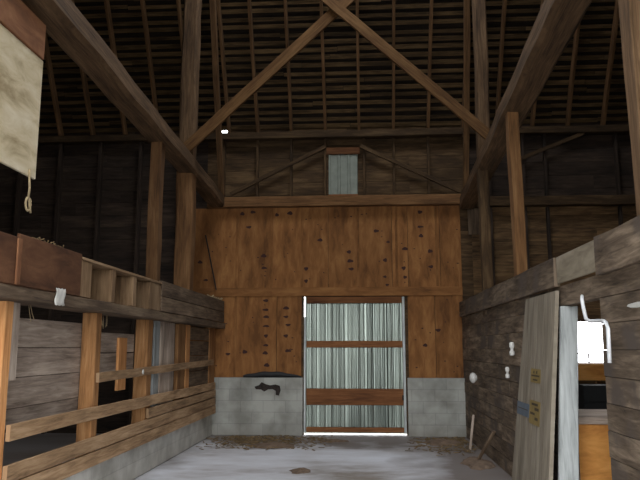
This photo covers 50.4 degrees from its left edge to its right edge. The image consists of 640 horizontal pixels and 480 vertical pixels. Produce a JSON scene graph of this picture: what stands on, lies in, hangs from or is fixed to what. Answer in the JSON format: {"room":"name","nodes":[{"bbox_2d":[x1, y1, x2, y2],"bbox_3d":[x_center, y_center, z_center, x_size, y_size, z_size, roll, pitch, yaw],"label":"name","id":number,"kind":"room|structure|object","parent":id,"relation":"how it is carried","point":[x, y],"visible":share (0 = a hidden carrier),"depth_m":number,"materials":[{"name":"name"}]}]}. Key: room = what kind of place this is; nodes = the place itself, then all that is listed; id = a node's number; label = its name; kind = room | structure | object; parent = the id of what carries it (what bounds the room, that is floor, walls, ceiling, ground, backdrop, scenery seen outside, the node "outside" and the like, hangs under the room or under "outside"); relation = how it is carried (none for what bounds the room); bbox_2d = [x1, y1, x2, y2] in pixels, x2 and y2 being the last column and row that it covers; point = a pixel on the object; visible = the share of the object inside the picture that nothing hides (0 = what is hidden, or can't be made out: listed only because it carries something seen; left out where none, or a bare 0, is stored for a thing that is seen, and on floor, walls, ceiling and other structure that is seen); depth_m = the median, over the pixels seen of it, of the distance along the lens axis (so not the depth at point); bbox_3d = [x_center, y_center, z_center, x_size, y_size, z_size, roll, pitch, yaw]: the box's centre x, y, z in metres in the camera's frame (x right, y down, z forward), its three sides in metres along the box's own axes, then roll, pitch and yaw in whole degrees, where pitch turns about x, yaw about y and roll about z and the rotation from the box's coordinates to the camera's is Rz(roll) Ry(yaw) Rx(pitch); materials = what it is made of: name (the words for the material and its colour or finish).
{"room":"farm building","nodes":[
{"label":"farm building","id":0,"kind":"room"},
{"bbox_2d":[60,415,211,479],"bbox_3d":[-2.373,2.517,7.402,0.220,0.450,9.869,-1,-9,4],"label":"wall","id":1,"kind":"structure","parent":0,"point":[131,464],"depth_m":8.64,"materials":[{"name":"concrete"}]},
{"bbox_2d":[0,301,13,479],"bbox_3d":[-2.462,1.192,5.133,0.152,1.453,0.125,-1,-9,4],"label":"post","id":2,"kind":"object","parent":1,"relation":"on","point":[6,307],"visible":1,"depth_m":5.16,"materials":[{"name":"brown wood"}]},
{"bbox_2d":[8,302,20,380],"bbox_3d":[-2.420,0.791,5.316,0.070,0.605,0.110,-1,-9,4],"label":"cleat","id":3,"kind":"object","parent":2,"relation":"attached to","point":[16,311],"visible":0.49,"depth_m":5.31,"materials":[{"name":"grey wood"}]},
{"bbox_2d":[18,405,215,479],"bbox_3d":[-2.124,2.466,8.622,0.042,0.141,7.210,-1,-9,4],"label":"rail","id":4,"kind":"object","parent":2,"relation":"attached to","point":[64,470],"visible":0.94,"depth_m":7.18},
{"bbox_2d":[2,397,215,479],"bbox_3d":[-2.124,2.325,8.645,0.043,0.137,7.210,-1,-9,4],"label":"rail","id":5,"kind":"object","parent":4,"relation":"on","point":[26,467],"visible":1,"depth_m":6.62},
{"bbox_2d":[76,313,101,457],"bbox_3d":[-2.346,1.472,6.903,0.155,1.453,0.154,-1,-9,4],"label":"post","id":6,"kind":"object","parent":1,"relation":"on","point":[91,322],"visible":0.76,"depth_m":6.87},
{"bbox_2d":[5,397,77,429],"bbox_3d":[-2.527,1.476,5.641,0.030,0.155,2.650,-1,-9,4],"label":"plank","id":7,"kind":"object","parent":6,"relation":"attached to","point":[15,415],"visible":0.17,"depth_m":6.03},
{"bbox_2d":[6,372,79,409],"bbox_3d":[-2.527,1.273,5.673,0.030,0.245,2.650,-1,-9,4],"label":"plank","id":8,"kind":"object","parent":6,"relation":"attached to","point":[32,390],"visible":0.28,"depth_m":6.07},
{"bbox_2d":[16,348,80,376],"bbox_3d":[-2.527,1.029,5.712,0.030,0.240,2.650,-1,-9,4],"label":"plank","id":9,"kind":"object","parent":6,"relation":"attached to","point":[30,361],"visible":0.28,"depth_m":6.17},
{"bbox_2d":[18,318,81,347],"bbox_3d":[-2.527,0.784,5.750,0.030,0.245,2.650,-1,-9,4],"label":"plank","id":10,"kind":"object","parent":6,"relation":"attached to","point":[35,333],"visible":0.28,"depth_m":6.22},
{"bbox_2d":[5,382,214,441],"bbox_3d":[-2.126,2.037,8.665,0.042,0.153,7.160,-1,-9,4],"label":"rail","id":11,"kind":"object","parent":6,"relation":"attached to","point":[15,431],"visible":1,"depth_m":6.64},
{"bbox_2d":[96,359,213,382],"bbox_3d":[-2.076,1.781,9.469,0.041,0.144,5.251,-1,-9,4],"label":"rail","id":12,"kind":"object","parent":6,"relation":"attached to","point":[129,373],"visible":1,"depth_m":8.40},
{"bbox_2d":[131,320,152,434],"bbox_3d":[-2.248,1.742,8.599,0.176,1.453,0.206,-1,-9,4],"label":"post","id":13,"kind":"object","parent":1,"relation":"on","point":[142,353],"visible":0.74,"depth_m":8.55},
{"bbox_2d":[99,353,132,371],"bbox_3d":[-2.406,1.408,7.779,0.028,0.220,1.520,-1,-9,4],"label":"plank","id":14,"kind":"object","parent":13,"relation":"attached to","point":[107,360],"visible":0.34,"depth_m":7.77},
{"bbox_2d":[115,338,126,390],"bbox_3d":[-2.354,1.466,8.051,0.035,0.610,0.260,-1,-9,4],"label":"cleat","id":15,"kind":"object","parent":14,"relation":"attached to","point":[121,353],"visible":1,"depth_m":8.01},
{"bbox_2d":[100,332,133,352],"bbox_3d":[-2.406,1.181,7.815,0.028,0.220,1.520,-1,-9,4],"label":"plank","id":16,"kind":"object","parent":13,"relation":"attached to","point":[108,340],"visible":0.58,"depth_m":7.86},
{"bbox_2d":[150,321,159,417],"bbox_3d":[-2.175,1.789,8.901,0.055,1.452,0.220,-1,-9,4],"label":"board","id":17,"kind":"object","parent":1,"relation":"on","point":[156,324],"visible":0.44,"depth_m":8.89,"materials":[{"name":"grey wood"}]},
{"bbox_2d":[157,321,174,421],"bbox_3d":[-2.143,1.867,9.389,0.055,1.452,0.670,-1,-9,4],"label":"board","id":18,"kind":"object","parent":1,"relation":"on","point":[167,329],"visible":0.46,"depth_m":9.38,"materials":[{"name":"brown wood"}]},
{"bbox_2d":[173,324,185,409],"bbox_3d":[-2.095,1.983,10.118,0.055,1.452,0.390,-1,-9,4],"label":"board","id":19,"kind":"object","parent":1,"relation":"on","point":[180,329],"visible":0.58,"depth_m":10.04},
{"bbox_2d":[184,325,189,406],"bbox_3d":[-2.071,2.040,10.477,0.055,1.452,0.220,-1,-9,4],"label":"board","id":20,"kind":"object","parent":1,"relation":"on","point":[187,338],"visible":0.42,"depth_m":10.48,"materials":[{"name":"brown wood"}]},
{"bbox_2d":[203,328,214,406],"bbox_3d":[-1.990,2.302,12.124,0.126,1.453,0.455,-1,-9,4],"label":"post","id":21,"kind":"object","parent":1,"relation":"on","point":[211,355],"visible":0.43,"depth_m":12.11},
{"bbox_2d":[146,390,215,418],"bbox_3d":[-2.014,2.449,10.322,0.042,0.126,3.850,-1,-9,4],"label":"rail","id":22,"kind":"object","parent":21,"relation":"attached to","point":[153,411],"visible":1,"depth_m":9.72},
{"bbox_2d":[189,369,207,386],"bbox_3d":[-2.015,2.278,11.238,0.035,0.235,1.280,-1,-9,4],"label":"plank","id":23,"kind":"object","parent":21,"relation":"attached to","point":[199,377],"visible":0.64,"depth_m":11.19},
{"bbox_2d":[189,356,207,370],"bbox_3d":[-2.015,2.039,11.275,0.035,0.230,1.280,-1,-9,4],"label":"plank","id":24,"kind":"object","parent":21,"relation":"attached to","point":[192,358],"visible":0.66,"depth_m":11.20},
{"bbox_2d":[190,341,208,355],"bbox_3d":[-2.015,1.802,11.313,0.035,0.230,1.280,-1,-9,4],"label":"plank","id":25,"kind":"object","parent":21,"relation":"attached to","point":[196,347],"visible":0.8,"depth_m":11.28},
{"bbox_2d":[190,327,208,340],"bbox_3d":[-2.015,1.570,11.350,0.035,0.200,1.280,-1,-9,4],"label":"plank","id":26,"kind":"object","parent":21,"relation":"attached to","point":[195,333],"visible":0.82,"depth_m":11.29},
{"bbox_2d":[1,433,511,479],"bbox_3d":[0.139,2.563,5.621,16.500,0.200,13.700,-1,-9,4],"label":"floor","id":27,"kind":"structure","parent":0,"point":[365,456],"depth_m":9.57,"materials":[{"name":"concrete"}]},
{"bbox_2d":[41,144,64,433],"bbox_3d":[-5.070,0.828,12.926,0.060,5.520,0.115,-1,-9,4],"label":"stud","id":28,"kind":"object","parent":27,"relation":"on","point":[61,146],"visible":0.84,"depth_m":13.15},
{"bbox_2d":[93,142,103,261],"bbox_3d":[-4.271,0.820,12.874,0.060,5.520,0.115,-1,-9,4],"label":"stud","id":29,"kind":"object","parent":27,"relation":"on","point":[101,145],"visible":0.42,"depth_m":13.09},
{"bbox_2d":[127,142,143,424],"bbox_3d":[-3.473,0.811,12.823,0.060,5.520,0.115,-1,-9,4],"label":"stud","id":30,"kind":"object","parent":27,"relation":"on","point":[141,144],"visible":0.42,"depth_m":12.94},
{"bbox_2d":[196,435,332,450],"bbox_3d":[-0.864,3.340,11.253,2.267,0.036,1.795,-1,-9,7],"label":"litter","id":31,"kind":"object","parent":27,"relation":"on","point":[246,439],"visible":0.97,"depth_m":11.40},
{"bbox_2d":[251,442,293,448],"bbox_3d":[-0.773,3.274,10.889,0.705,0.048,0.599,4,-10,-24],"label":"clod","id":32,"kind":"object","parent":27,"relation":"on","point":[268,444],"visible":1,"depth_m":10.77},
{"bbox_2d":[289,467,310,473],"bbox_3d":[-0.255,2.939,8.689,0.286,0.018,0.439,2,-9,-12],"label":"clod","id":33,"kind":"object","parent":27,"relation":"on","point":[302,470],"visible":1,"depth_m":8.62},
{"bbox_2d":[318,439,348,441],"bbox_3d":[0.205,3.378,11.470,0.525,0.024,0.356,2,-9,-11],"label":"clod","id":34,"kind":"object","parent":27,"relation":"on","point":[326,440],"visible":0.99,"depth_m":11.41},
{"bbox_2d":[422,438,460,445],"bbox_3d":[2.004,3.319,11.212,0.634,0.060,0.658,3,-10,-19],"label":"clod","id":35,"kind":"object","parent":27,"relation":"on","point":[435,442],"visible":0.98,"depth_m":11.06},
{"bbox_2d":[405,437,478,455],"bbox_3d":[1.942,3.283,10.891,1.258,0.036,2.259,-1,-9,4],"label":"litter","id":36,"kind":"object","parent":27,"relation":"on","point":[461,439],"visible":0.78,"depth_m":10.79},
{"bbox_2d":[469,415,474,449],"bbox_3d":[2.357,2.983,10.558,0.137,0.528,0.044,5,-10,-28],"label":"stake","id":37,"kind":"object","parent":27,"relation":"on","point":[473,416],"visible":1,"depth_m":10.54,"materials":[{"name":"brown wood"}]},
{"bbox_2d":[460,456,495,469],"bbox_3d":[2.122,3.006,9.245,0.448,0.060,1.075,-1,-9,4],"label":"clod","id":38,"kind":"object","parent":27,"relation":"on","point":[472,462],"visible":0.98,"depth_m":9.03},
{"bbox_2d":[477,431,495,459],"bbox_3d":[2.239,2.784,9.175,0.052,0.434,0.336,6,-11,-33],"label":"stake","id":39,"kind":"object","parent":38,"relation":"on","point":[492,434],"visible":0.88,"depth_m":9.15,"materials":[{"name":"brown wood"}]},
{"bbox_2d":[476,168,493,362],"bbox_3d":[2.503,1.018,10.074,0.197,4.251,0.174,-1,-9,4],"label":"post","id":40,"kind":"object","parent":27,"relation":"on","point":[482,175],"visible":0.48,"depth_m":10.19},
{"bbox_2d":[489,180,495,306],"bbox_3d":[3.163,0.745,12.404,0.050,5.520,0.095,-1,-9,4],"label":"stud","id":41,"kind":"object","parent":27,"relation":"on","point":[490,188],"visible":0.17,"depth_m":12.48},
{"bbox_2d":[505,112,528,332],"bbox_3d":[2.348,0.589,7.917,0.170,4.421,0.174,-1,-9,4],"label":"post","id":42,"kind":"object","parent":27,"relation":"on","point":[515,178],"visible":0.5,"depth_m":8.04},
{"bbox_2d":[520,134,530,295],"bbox_3d":[3.792,0.739,12.364,0.050,5.520,0.095,-1,-9,4],"label":"stud","id":43,"kind":"object","parent":27,"relation":"on","point":[521,135],"visible":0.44,"depth_m":12.59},
{"bbox_2d":[542,134,553,288],"bbox_3d":[4.196,0.734,12.338,0.050,5.520,0.095,-1,-9,4],"label":"stud","id":44,"kind":"object","parent":27,"relation":"on","point":[548,228],"visible":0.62,"depth_m":12.54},
{"bbox_2d":[558,306,578,479],"bbox_3d":[2.132,1.529,5.851,0.269,1.915,0.050,-1,-9,4],"label":"plank","id":45,"kind":"object","parent":27,"relation":"on","point":[568,424],"visible":1,"depth_m":5.86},
{"bbox_2d":[578,384,606,408],"bbox_3d":[4.324,2.767,10.664,0.500,0.980,0.550,-1,-9,4],"label":"crate","id":46,"kind":"object","parent":27,"relation":"on","point":[590,396],"visible":0.23,"depth_m":10.46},
{"bbox_2d":[578,363,608,383],"bbox_3d":[4.830,2.744,11.507,1.700,1.290,0.730,-1,-9,4],"label":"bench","id":47,"kind":"object","parent":27,"relation":"on","point":[586,371],"visible":0.15,"depth_m":11.25,"materials":[{"name":"brown wood"}]},
{"bbox_2d":[579,409,611,479],"bbox_3d":[2.775,2.128,6.485,0.920,0.930,0.850,-1,-9,4],"label":"box","id":48,"kind":"object","parent":27,"relation":"on","point":[594,456],"visible":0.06,"depth_m":6.15,"materials":[{"name":"orange wood"}]},
{"bbox_2d":[612,133,622,225],"bbox_3d":[5.493,0.721,12.254,0.050,5.520,0.095,-1,-9,4],"label":"stud","id":49,"kind":"object","parent":27,"relation":"on","point":[615,144],"visible":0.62,"depth_m":12.54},
{"bbox_2d":[618,0,639,215],"bbox_3d":[2.132,-0.065,4.311,0.199,4.582,0.192,-1,-9,4],"label":"post","id":50,"kind":"object","parent":27,"relation":"on","point":[629,10],"visible":0.89,"depth_m":4.44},
{"bbox_2d":[0,122,636,435],"bbox_3d":[0.573,0.764,12.633,16.500,5.953,0.114,-1,-9,4],"label":"wall","id":51,"kind":"structure","parent":0,"point":[265,261],"depth_m":12.74,"materials":[{"name":"wood"}]},
{"bbox_2d":[38,134,148,144],"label":"wall plate","id":52,"kind":"object","parent":51,"relation":"attached to","point":[135,138],"depth_m":13.21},
{"bbox_2d":[44,33,63,135],"bbox_3d":[-5.155,-4.108,12.562,0.055,4.150,2.553,-1,-9,3],"label":"rafter","id":53,"kind":"object","parent":52,"relation":"on","point":[47,51],"visible":0.7,"depth_m":13.00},
{"bbox_2d":[71,0,95,134],"bbox_3d":[-4.527,-4.113,12.518,0.064,4.147,2.553,-1,-9,4],"label":"rafter","id":54,"kind":"object","parent":52,"relation":"on","point":[83,74],"visible":0.49,"depth_m":13.07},
{"bbox_2d":[104,0,127,134],"bbox_3d":[-3.877,-4.120,12.477,0.059,4.149,2.555,-1,-9,4],"label":"rafter","id":55,"kind":"object","parent":52,"relation":"on","point":[106,2],"visible":0.51,"depth_m":12.59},
{"bbox_2d":[140,0,157,110],"bbox_3d":[-3.211,-4.127,12.434,0.059,4.149,2.555,-1,-9,4],"label":"rafter","id":56,"kind":"object","parent":52,"relation":"on","point":[142,2],"visible":0.7,"depth_m":12.65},
{"bbox_2d":[176,0,182,52],"bbox_3d":[-2.557,-4.135,12.393,0.058,4.150,2.550,-1,-9,4],"label":"rafter","id":57,"kind":"object","parent":52,"relation":"on","point":[178,2],"visible":0.25,"depth_m":12.39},
{"bbox_2d":[0,283,224,328],"bbox_3d":[-2.231,0.859,8.002,0.350,0.109,9.350,-1,-9,4],"label":"beam","id":58,"kind":"structure","parent":51,"relation":"attached to","point":[25,296],"depth_m":6.56,"materials":[{"name":"brown wood"}]},
{"bbox_2d":[0,231,81,295],"bbox_3d":[-2.438,0.101,4.823,0.370,0.386,2.820,-1,-9,4],"label":"bin","id":59,"kind":"object","parent":58,"relation":"on","point":[25,261],"visible":0.91,"depth_m":5.39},
{"bbox_2d":[54,288,65,305],"bbox_3d":[-2.190,0.480,5.736,0.014,0.148,0.185,-1,-9,4],"label":"rag","id":60,"kind":"object","parent":58,"relation":"hanging from","point":[60,294],"visible":1,"depth_m":5.73,"materials":[{"name":"fabric"}]},
{"bbox_2d":[77,257,161,310],"bbox_3d":[-2.268,0.527,7.438,0.345,0.364,2.470,-1,-9,4],"label":"cubby shelf","id":61,"kind":"object","parent":58,"relation":"on","point":[100,281],"visible":0.67,"depth_m":7.59,"materials":[{"name":"brown wood"}]},
{"bbox_2d":[145,141,164,280],"bbox_3d":[-2.210,-0.223,9.102,0.165,2.365,0.194,-1,-9,4],"label":"post","id":62,"kind":"object","parent":58,"relation":"on","point":[157,159],"visible":0.73,"depth_m":9.05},
{"bbox_2d":[21,0,223,207],"bbox_3d":[-2.407,-2.039,6.347,0.374,0.780,13.330,-1,-9,4],"label":"tie beam","id":63,"kind":"structure","parent":62,"relation":"on","point":[66,25],"depth_m":7.35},
{"bbox_2d":[0,0,45,59],"bbox_3d":[-2.494,-1.927,4.520,0.050,0.315,2.780,-1,-9,4],"label":"plank","id":64,"kind":"object","parent":63,"relation":"attached to","point":[16,17],"visible":0.86,"depth_m":5.53,"materials":[{"name":"red wood"}]},
{"bbox_2d":[0,23,42,178],"bbox_3d":[-2.496,-1.247,4.422,0.025,1.050,2.800,-1,-9,4],"label":"board","id":65,"kind":"object","parent":64,"relation":"hanging from","point":[21,70],"visible":1,"depth_m":5.45,"materials":[{"name":"white paint"}]},
{"bbox_2d":[24,169,31,212],"bbox_3d":[-2.382,-0.403,5.565,0.026,0.360,0.104,-1,-9,4],"label":"loop","id":66,"kind":"object","parent":65,"relation":"hanging from","point":[28,198],"visible":1,"depth_m":5.56,"materials":[{"name":"fabric"}]},
{"bbox_2d":[179,0,201,158],"bbox_3d":[-2.090,-3.687,11.155,0.306,4.883,0.265,-1,-9,4],"label":"post","id":67,"kind":"object","parent":63,"relation":"on","point":[191,39],"visible":0.83,"depth_m":10.90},
{"bbox_2d":[183,0,354,150],"bbox_3d":[-0.434,-2.991,10.752,3.411,3.220,0.058,-1,-9,4],"label":"brace","id":68,"kind":"object","parent":67,"relation":"attached to","point":[329,16],"visible":0.96,"depth_m":10.69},
{"bbox_2d":[320,0,489,138],"bbox_3d":[0.939,-3.058,10.611,3.379,3.188,0.059,-1,-9,4],"label":"brace","id":69,"kind":"object","parent":68,"relation":"attached to","point":[335,6],"visible":0.93,"depth_m":10.50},
{"bbox_2d":[209,0,224,194],"bbox_3d":[-1.873,-2.948,12.281,0.114,3.985,2.040,0,-9,1],"label":"strut","id":70,"kind":"object","parent":63,"relation":"on","point":[212,3],"visible":0.88,"depth_m":12.28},
{"bbox_2d":[173,171,195,316],"bbox_3d":[-2.107,0.056,10.599,0.281,2.286,0.253,-1,-9,4],"label":"post","id":71,"kind":"object","parent":58,"relation":"on","point":[185,231],"visible":0.77,"depth_m":10.53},
{"bbox_2d":[160,296,223,321],"bbox_3d":[-1.909,1.115,10.573,0.045,0.186,3.900,-1,-9,4],"label":"plank","id":72,"kind":"object","parent":58,"relation":"on","point":[168,305],"visible":0.84,"depth_m":10.02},
{"bbox_2d":[159,281,223,311],"bbox_3d":[-1.909,0.919,10.584,0.048,0.194,3.860,-1,-9,4],"label":"plank","id":73,"kind":"object","parent":72,"relation":"on","point":[168,290],"visible":0.88,"depth_m":10.02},
{"bbox_2d":[205,235,216,289],"bbox_3d":[-2.052,0.420,12.783,0.252,1.045,0.022,-1,-9,4],"label":"rod","id":74,"kind":"object","parent":51,"relation":"attached to","point":[205,235],"visible":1,"depth_m":12.77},
{"bbox_2d":[212,377,302,435],"bbox_3d":[-1.233,3.011,12.322,1.850,1.021,0.129,-1,-9,4],"label":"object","id":75,"kind":"structure","parent":51,"relation":"attached to","point":[242,409],"depth_m":12.25,"materials":[{"name":"concrete"}]},
{"bbox_2d":[243,371,300,377],"bbox_3d":[-0.871,2.450,12.367,1.070,0.116,0.101,-1,-9,4],"label":"strip","id":76,"kind":"object","parent":75,"relation":"on","point":[264,373],"visible":1,"depth_m":12.34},
{"bbox_2d":[255,382,280,395],"bbox_3d":[-0.947,2.684,12.264,0.475,0.235,0.049,-1,-9,4],"label":"iron bracket","id":77,"kind":"object","parent":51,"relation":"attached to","point":[262,386],"visible":1,"depth_m":12.26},
{"bbox_2d":[207,194,460,208],"bbox_3d":[0.291,-0.726,12.770,4.850,0.197,0.157,-1,-9,4],"label":"girt","id":78,"kind":"object","parent":51,"relation":"attached to","point":[415,199],"visible":0.94,"depth_m":12.70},
{"bbox_2d":[223,141,225,196],"bbox_3d":[-1.846,-1.361,13.075,0.044,1.150,0.085,-1,-9,4],"label":"stud","id":79,"kind":"object","parent":78,"relation":"on","point":[224,142],"visible":0.52,"depth_m":13.10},
{"bbox_2d":[256,140,258,196],"bbox_3d":[-1.197,-1.367,13.033,0.044,1.150,0.085,-1,-9,4],"label":"stud","id":80,"kind":"object","parent":78,"relation":"on","point":[257,141],"visible":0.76,"depth_m":13.01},
{"bbox_2d":[229,145,325,195],"bbox_3d":[-0.803,-1.320,12.916,1.833,0.960,0.056,-1,-9,4],"label":"brace","id":81,"kind":"object","parent":80,"relation":"attached to","point":[323,147],"visible":1,"depth_m":12.89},
{"bbox_2d":[290,139,292,195],"bbox_3d":[-0.548,-1.374,12.992,0.044,1.150,0.085,-1,-9,4],"label":"stud","id":82,"kind":"object","parent":78,"relation":"on","point":[291,140],"visible":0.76,"depth_m":12.98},
{"bbox_2d":[324,139,326,195],"bbox_3d":[0.100,-1.381,12.950,0.044,1.150,0.085,-1,-9,4],"label":"stud","id":83,"kind":"object","parent":78,"relation":"on","point":[325,155],"visible":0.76,"depth_m":12.92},
{"bbox_2d":[363,138,365,194],"bbox_3d":[0.839,-1.388,12.902,0.044,1.150,0.085,-1,-9,4],"label":"stud","id":84,"kind":"object","parent":78,"relation":"on","point":[364,179],"visible":0.76,"depth_m":12.84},
{"bbox_2d":[392,138,395,194],"bbox_3d":[1.397,-1.394,12.866,0.044,1.150,0.085,-1,-9,4],"label":"stud","id":85,"kind":"object","parent":78,"relation":"on","point":[393,139],"visible":0.76,"depth_m":12.82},
{"bbox_2d":[360,144,460,192],"bbox_3d":[1.686,-1.342,12.755,1.880,0.977,0.055,-1,-9,4],"label":"brace","id":86,"kind":"object","parent":78,"relation":"on","point":[363,147],"visible":1,"depth_m":12.73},
{"bbox_2d":[426,136,430,193],"bbox_3d":[2.046,-1.401,12.824,0.044,1.150,0.085,-1,-9,4],"label":"stud","id":87,"kind":"object","parent":78,"relation":"on","point":[427,137],"visible":0.76,"depth_m":12.80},
{"bbox_2d":[222,128,462,141],"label":"wall plate","id":88,"kind":"object","parent":51,"relation":"attached to","point":[362,134],"depth_m":12.90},
{"bbox_2d":[216,0,230,132],"bbox_3d":[-1.829,-4.141,12.345,0.060,4.149,2.551,-1,-9,4],"label":"rafter","id":89,"kind":"object","parent":88,"relation":"on","point":[218,3],"visible":0.93,"depth_m":12.59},
{"bbox_2d":[247,0,259,131],"bbox_3d":[-1.270,-4.147,12.308,0.058,4.151,2.550,-1,-9,4],"label":"rafter","id":90,"kind":"object","parent":88,"relation":"on","point":[248,1],"visible":0.86,"depth_m":12.56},
{"bbox_2d":[283,0,292,130],"bbox_3d":[-0.618,-4.154,12.269,0.057,4.149,2.552,-1,-9,3],"label":"rafter","id":91,"kind":"object","parent":88,"relation":"on","point":[284,1],"visible":0.77,"depth_m":12.61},
{"bbox_2d":[320,1,326,129],"bbox_3d":[0.027,-4.160,12.225,0.059,4.151,2.550,-1,-9,4],"label":"rafter","id":92,"kind":"object","parent":88,"relation":"on","point":[321,3],"visible":0.86,"depth_m":12.58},
{"bbox_2d":[356,0,359,129],"bbox_3d":[0.668,-4.167,12.184,0.056,4.147,2.555,-1,-9,4],"label":"rafter","id":93,"kind":"object","parent":88,"relation":"on","point":[357,1],"visible":0.77,"depth_m":12.53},
{"bbox_2d":[392,0,394,128],"bbox_3d":[1.319,-4.173,12.139,0.061,4.151,2.550,-1,-9,4],"label":"rafter","id":94,"kind":"object","parent":88,"relation":"on","point":[393,1],"visible":0.79,"depth_m":12.50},
{"bbox_2d":[426,0,432,127],"bbox_3d":[1.981,-4.179,12.097,0.058,4.148,2.553,-1,-9,4],"label":"rafter","id":95,"kind":"object","parent":88,"relation":"on","point":[431,1],"visible":0.91,"depth_m":12.38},
{"bbox_2d":[326,147,359,195],"bbox_3d":[0.440,-1.290,12.915,0.640,0.960,0.050,-1,-9,4],"label":"metal panel","id":96,"kind":"object","parent":51,"relation":"attached to","point":[343,168],"visible":0.97,"depth_m":12.92,"materials":[{"name":"galvanised steel"}]},
{"bbox_2d":[304,296,406,433],"bbox_3d":[0.663,2.223,12.432,1.913,2.550,0.169,-1,-9,4],"label":"metal door","id":97,"kind":"structure","parent":51,"relation":"in","point":[355,360],"depth_m":12.46,"materials":[{"name":"grey metal"}]},
{"bbox_2d":[407,378,465,436],"bbox_3d":[2.092,2.977,12.107,1.045,1.021,0.129,-1,-9,4],"label":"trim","id":98,"kind":"structure","parent":51,"relation":"attached to","point":[436,406],"depth_m":12.05,"materials":[{"name":"concrete"}]},
{"bbox_2d":[467,208,479,234],"bbox_3d":[2.860,-0.347,12.608,0.230,0.500,0.025,-1,-9,4],"label":"board","id":99,"kind":"object","parent":51,"relation":"attached to","point":[473,214],"visible":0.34,"depth_m":12.60,"materials":[{"name":"brown wood"}]},
{"bbox_2d":[475,194,635,207],"bbox_3d":[5.780,-0.731,12.418,6.050,0.193,0.164,-1,-9,4],"label":"girt","id":100,"kind":"object","parent":51,"relation":"attached to","point":[562,200],"visible":0.71,"depth_m":12.43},
{"bbox_2d":[520,125,629,135],"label":"wall plate","id":101,"kind":"object","parent":51,"relation":"attached to","point":[587,129],"depth_m":12.62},
{"bbox_2d":[495,0,506,114],"bbox_3d":[3.258,-4.194,12.019,0.056,4.149,2.551,-1,-9,4],"label":"rafter","id":102,"kind":"object","parent":101,"relation":"on","point":[504,2],"visible":0.74,"depth_m":12.29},
{"bbox_2d":[530,0,543,125],"bbox_3d":[3.925,-4.202,11.975,0.068,4.149,2.551,-1,-9,4],"label":"rafter","id":103,"kind":"object","parent":101,"relation":"on","point":[533,110],"visible":0.33,"depth_m":12.65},
{"bbox_2d":[521,133,584,160],"bbox_3d":[4.231,-1.713,12.635,1.376,0.615,0.045,-1,-9,4],"label":"brace","id":104,"kind":"object","parent":101,"relation":"attached to","point":[577,135],"visible":0.81,"depth_m":12.62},
{"bbox_2d":[565,22,580,125],"bbox_3d":[4.565,-4.207,11.932,0.062,4.152,2.549,-1,-9,4],"label":"rafter","id":105,"kind":"object","parent":101,"relation":"on","point":[576,34],"visible":0.67,"depth_m":12.38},
{"bbox_2d":[600,0,618,124],"bbox_3d":[5.219,-4.212,11.887,0.057,4.150,2.553,-1,-9,3],"label":"rafter","id":106,"kind":"object","parent":101,"relation":"on","point":[616,9],"visible":0.9,"depth_m":12.27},
{"bbox_2d":[578,319,603,362],"bbox_3d":[4.864,1.823,12.179,1.180,0.820,0.110,-1,-9,4],"label":"window","id":107,"kind":"structure","parent":51,"relation":"in","point":[579,320],"depth_m":12.15,"materials":[{"name":"white glass"}]},
{"bbox_2d":[38,0,628,133],"bbox_3d":[0.134,-6.002,6.909,16.500,6.711,14.157,-1,-9,4],"label":"ceiling","id":108,"kind":"structure","parent":0,"point":[411,16],"depth_m":12.65,"materials":[{"name":"wood"}]},
{"bbox_2d":[462,263,639,479],"bbox_3d":[2.168,1.395,5.561,0.085,2.110,13.480,-1,-9,4],"label":"wall","id":109,"kind":"structure","parent":0,"point":[493,398],"depth_m":6.19,"materials":[{"name":"brown wood"}]},
{"bbox_2d":[459,258,559,316],"bbox_3d":[2.342,0.773,9.240,0.069,0.279,6.240,-1,-9,4],"label":"header timber","id":110,"kind":"object","parent":109,"relation":"on","point":[541,277],"visible":0.99,"depth_m":7.67,"materials":[{"name":"brown wood"}]},
{"bbox_2d":[512,291,558,479],"bbox_3d":[2.083,1.580,6.633,0.230,2.060,1.474,-1,-9,4],"label":"door","id":111,"kind":"structure","parent":109,"relation":"in","point":[533,457],"depth_m":6.45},
{"bbox_2d":[556,240,594,283],"bbox_3d":[2.114,0.194,5.618,0.022,0.240,1.070,-1,-9,4],"label":"board","id":112,"kind":"object","parent":109,"relation":"attached to","point":[578,262],"visible":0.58,"depth_m":5.57,"materials":[{"name":"brown wood"}]},
{"bbox_2d":[580,294,611,362],"bbox_3d":[2.016,0.638,5.060,0.084,0.530,0.843,-2,-9,10],"label":"tube","id":113,"kind":"object","parent":109,"relation":"attached to","point":[608,336],"visible":1,"depth_m":4.68,"materials":[{"name":"white plastic"}]},
{"bbox_2d":[593,215,639,274],"bbox_3d":[1.933,-0.204,3.014,0.059,0.292,4.130,-1,-9,4],"label":"header timber","id":114,"kind":"object","parent":109,"relation":"on","point":[618,248],"visible":1,"depth_m":4.58,"materials":[{"name":"brown wood"}]},
{"bbox_3d":[-0.402,-3.455,2.311,5.108,5.750,5.180,-1,-9,4],"label":"wall","id":115,"kind":"structure","parent":0,"visible":0},
{"bbox_2d":[460,0,592,208],"bbox_3d":[2.216,-2.177,6.062,0.390,1.147,13.339,-1,-9,4],"label":"tie beam","id":116,"kind":"structure","parent":115,"relation":"attached to","point":[556,23],"depth_m":7.27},
{"bbox_2d":[463,0,470,187],"bbox_3d":[2.584,-2.962,11.984,0.115,4.045,2.044,-1,-9,7],"label":"strut","id":117,"kind":"object","parent":116,"relation":"on","point":[467,35],"visible":0.82,"depth_m":12.00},
{"bbox_2d":[471,0,489,155],"bbox_3d":[2.530,-3.724,10.855,0.218,4.902,0.228,-1,-9,4],"label":"post","id":118,"kind":"object","parent":116,"relation":"on","point":[479,19],"visible":0.81,"depth_m":10.60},
{"label":"outside","id":119,"kind":"structure","parent":0,"visible":0},
{"bbox_2d":[304,433,406,434],"bbox_3d":[0.652,3.378,9.567,140.000,0.130,160.000,-1,-9,4],"label":"ground","id":120,"kind":"structure","parent":119,"point":[304,433],"depth_m":14.25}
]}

